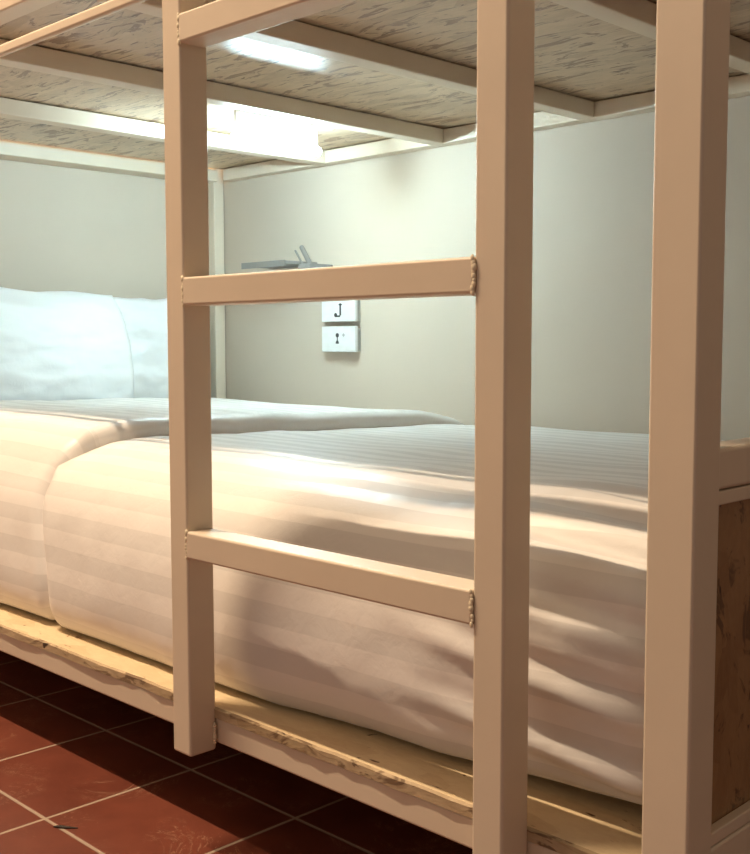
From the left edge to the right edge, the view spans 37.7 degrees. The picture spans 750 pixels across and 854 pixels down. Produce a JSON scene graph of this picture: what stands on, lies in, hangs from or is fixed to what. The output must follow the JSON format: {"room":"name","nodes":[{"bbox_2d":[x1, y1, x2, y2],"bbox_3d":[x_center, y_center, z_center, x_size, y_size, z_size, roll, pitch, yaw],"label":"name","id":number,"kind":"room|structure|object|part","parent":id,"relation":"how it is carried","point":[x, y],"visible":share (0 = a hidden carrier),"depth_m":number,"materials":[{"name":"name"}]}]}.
{"room":"dormitory","nodes":[
{"label":"dormitory","id":0,"kind":"room"},
{"bbox_2d":[0,139,166,299],"bbox_3d":[-1.894,-1.141,1.931,0.118,3.230,3.867,4,6,45],"label":"wall","id":1,"kind":"structure","parent":0,"point":[62,228],"depth_m":3.00,"materials":[{"name":"beige paint"}]},
{"bbox_2d":[0,651,472,853],"bbox_3d":[-0.203,0.630,0.478,4.750,0.080,4.000,4,6,45],"label":"floor","id":2,"kind":"structure","parent":0,"point":[73,754],"depth_m":1.52,"materials":[{"name":"red tile"}]},
{"bbox_2d":[53,825,77,828],"bbox_3d":[-0.399,0.515,1.417,0.033,0.003,0.006,1,5,11],"label":"splinter","id":3,"kind":"object","parent":2,"relation":"on","point":[56,826],"visible":1,"depth_m":1.42,"materials":[{"name":"brown wood"}]},
{"bbox_2d":[0,0,749,853],"bbox_3d":[-0.130,-0.451,2.062,2.268,1.830,1.268,4,6,45],"label":"bunk bed","id":4,"kind":"object","parent":2,"relation":"on","point":[165,81],"visible":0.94,"depth_m":1.14,"materials":[{"name":"beige paint"}]},
{"bbox_3d":[-0.523,-0.643,1.627,2.151,0.049,0.036,4,6,45],"label":"rail","id":5,"kind":"part","parent":4,"relation":"part of","materials":[{"name":"beige paint"}]},
{"bbox_3d":[-0.532,-0.564,1.625,2.151,0.016,0.010,4,6,45],"label":"curtain rail","id":6,"kind":"part","parent":4,"relation":"part of","materials":[{"name":"beige paint"}]},
{"bbox_3d":[-0.894,-0.704,2.832,0.075,0.034,1.156,4,6,45],"label":"rail","id":7,"kind":"part","parent":4,"relation":"part of","materials":[{"name":"beige paint"}]},
{"bbox_3d":[-0.223,-0.238,1.306,0.036,1.277,0.039,4,6,45],"label":"ladder rail","id":8,"kind":"part","parent":4,"relation":"part of","materials":[{"name":"beige paint"}]},
{"bbox_3d":[-0.473,-0.545,3.268,0.038,1.830,0.036,4,6,45],"label":"post","id":9,"kind":"part","parent":4,"relation":"part of","materials":[{"name":"beige paint"}]},
{"bbox_2d":[230,110,320,155],"bbox_3d":[-0.220,-0.660,2.473,0.020,0.071,0.250,4,6,45],"label":"tube light","id":10,"kind":"object","parent":4,"relation":"attached to","point":[253,129],"visible":1,"depth_m":2.46,"materials":[{"name":"white plastic"}]},
{"bbox_3d":[-0.522,0.347,1.705,2.151,0.032,0.036,4,6,45],"label":"rail","id":11,"kind":"part","parent":4,"relation":"part of","materials":[{"name":"beige paint"}]},
{"bbox_3d":[0.325,-0.677,2.461,2.132,0.034,0.036,4,6,45],"label":"rail","id":12,"kind":"part","parent":4,"relation":"part of","materials":[{"name":"beige paint"}]},
{"bbox_3d":[0.115,-0.213,0.971,0.036,1.277,0.039,4,6,45],"label":"ladder rail","id":13,"kind":"part","parent":4,"relation":"part of","materials":[{"name":"beige paint"}]},
{"bbox_3d":[0.254,-0.359,0.875,0.044,1.830,0.042,4,6,45],"label":"post","id":14,"kind":"part","parent":4,"relation":"part of","materials":[{"name":"beige paint"}]},
{"bbox_3d":[0.684,0.174,1.329,0.010,0.306,1.153,4,6,45],"label":"panel frame","id":15,"kind":"part","parent":4,"relation":"part of","materials":[{"name":"beige paint"}]},
{"bbox_3d":[0.676,0.344,1.351,0.036,0.036,1.153,4,6,45],"label":"rail","id":16,"kind":"part","parent":4,"relation":"part of","materials":[{"name":"beige paint"}]},
{"bbox_3d":[0.675,0.002,1.324,0.036,0.035,1.153,4,6,45],"label":"foot rail","id":17,"kind":"part","parent":4,"relation":"part of","materials":[{"name":"beige paint"}]},
{"bbox_3d":[-0.084,0.155,2.161,2.100,0.245,1.110,4,6,45],"label":"mattress","id":18,"kind":"object","parent":4,"relation":"on","visible":0},
{"bbox_2d":[0,287,133,400],"bbox_3d":[-0.895,-0.180,2.690,0.184,0.326,0.703,4,6,45],"label":"pillow","id":19,"kind":"object","parent":18,"relation":"on","point":[55,345],"visible":0.86,"depth_m":2.73,"materials":[{"name":"white fabric"}]},
{"bbox_2d":[113,297,168,397],"bbox_3d":[-0.630,-0.208,3.088,0.101,0.311,0.380,4,6,45],"label":"pillow","id":20,"kind":"object","parent":18,"relation":"on","point":[145,320],"visible":0.33,"depth_m":3.04,"materials":[{"name":"white fabric"}]},
{"bbox_2d":[0,398,724,804],"bbox_3d":[-0.033,0.127,2.056,1.968,0.314,1.198,4,6,45],"label":"duvet","id":21,"kind":"object","parent":18,"relation":"on","point":[85,517],"visible":0.73,"depth_m":1.34,"materials":[{"name":"white fabric"}]},
{"bbox_2d":[223,96,749,440],"bbox_3d":[1.158,-1.128,1.715,4.750,3.230,0.133,4,6,45],"label":"wall","id":22,"kind":"structure","parent":0,"point":[593,182],"depth_m":2.62,"materials":[{"name":"beige paint"}]},
{"bbox_2d":[241,260,316,268],"bbox_3d":[-0.263,-0.443,3.012,0.185,0.016,0.116,4,6,45],"label":"wall shelf","id":23,"kind":"object","parent":22,"relation":"attached to","point":[276,264],"visible":0.94,"depth_m":2.97,"materials":[{"name":"grey metal"}]},
{"bbox_2d":[294,245,332,268],"bbox_3d":[-0.169,-0.452,2.940,0.077,0.068,0.085,4,6,45],"label":"wall bracket","id":24,"kind":"object","parent":22,"relation":"attached to","point":[308,264],"visible":0.81,"depth_m":2.91,"materials":[{"name":"grey metal"}]},
{"bbox_2d":[322,326,360,351],"bbox_3d":[-0.089,-0.234,2.921,0.130,0.068,0.025,4,6,45],"label":"light switch","id":25,"kind":"object","parent":22,"relation":"attached to","point":[334,338],"visible":1,"depth_m":2.90,"materials":[{"name":"white plastic"}]},
{"bbox_2d":[322,300,360,321],"bbox_3d":[-0.090,-0.315,2.914,0.130,0.071,0.025,4,6,45],"label":"wall switch","id":26,"kind":"object","parent":22,"relation":"attached to","point":[332,311],"visible":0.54,"depth_m":2.90,"materials":[{"name":"white plastic"}]}
]}

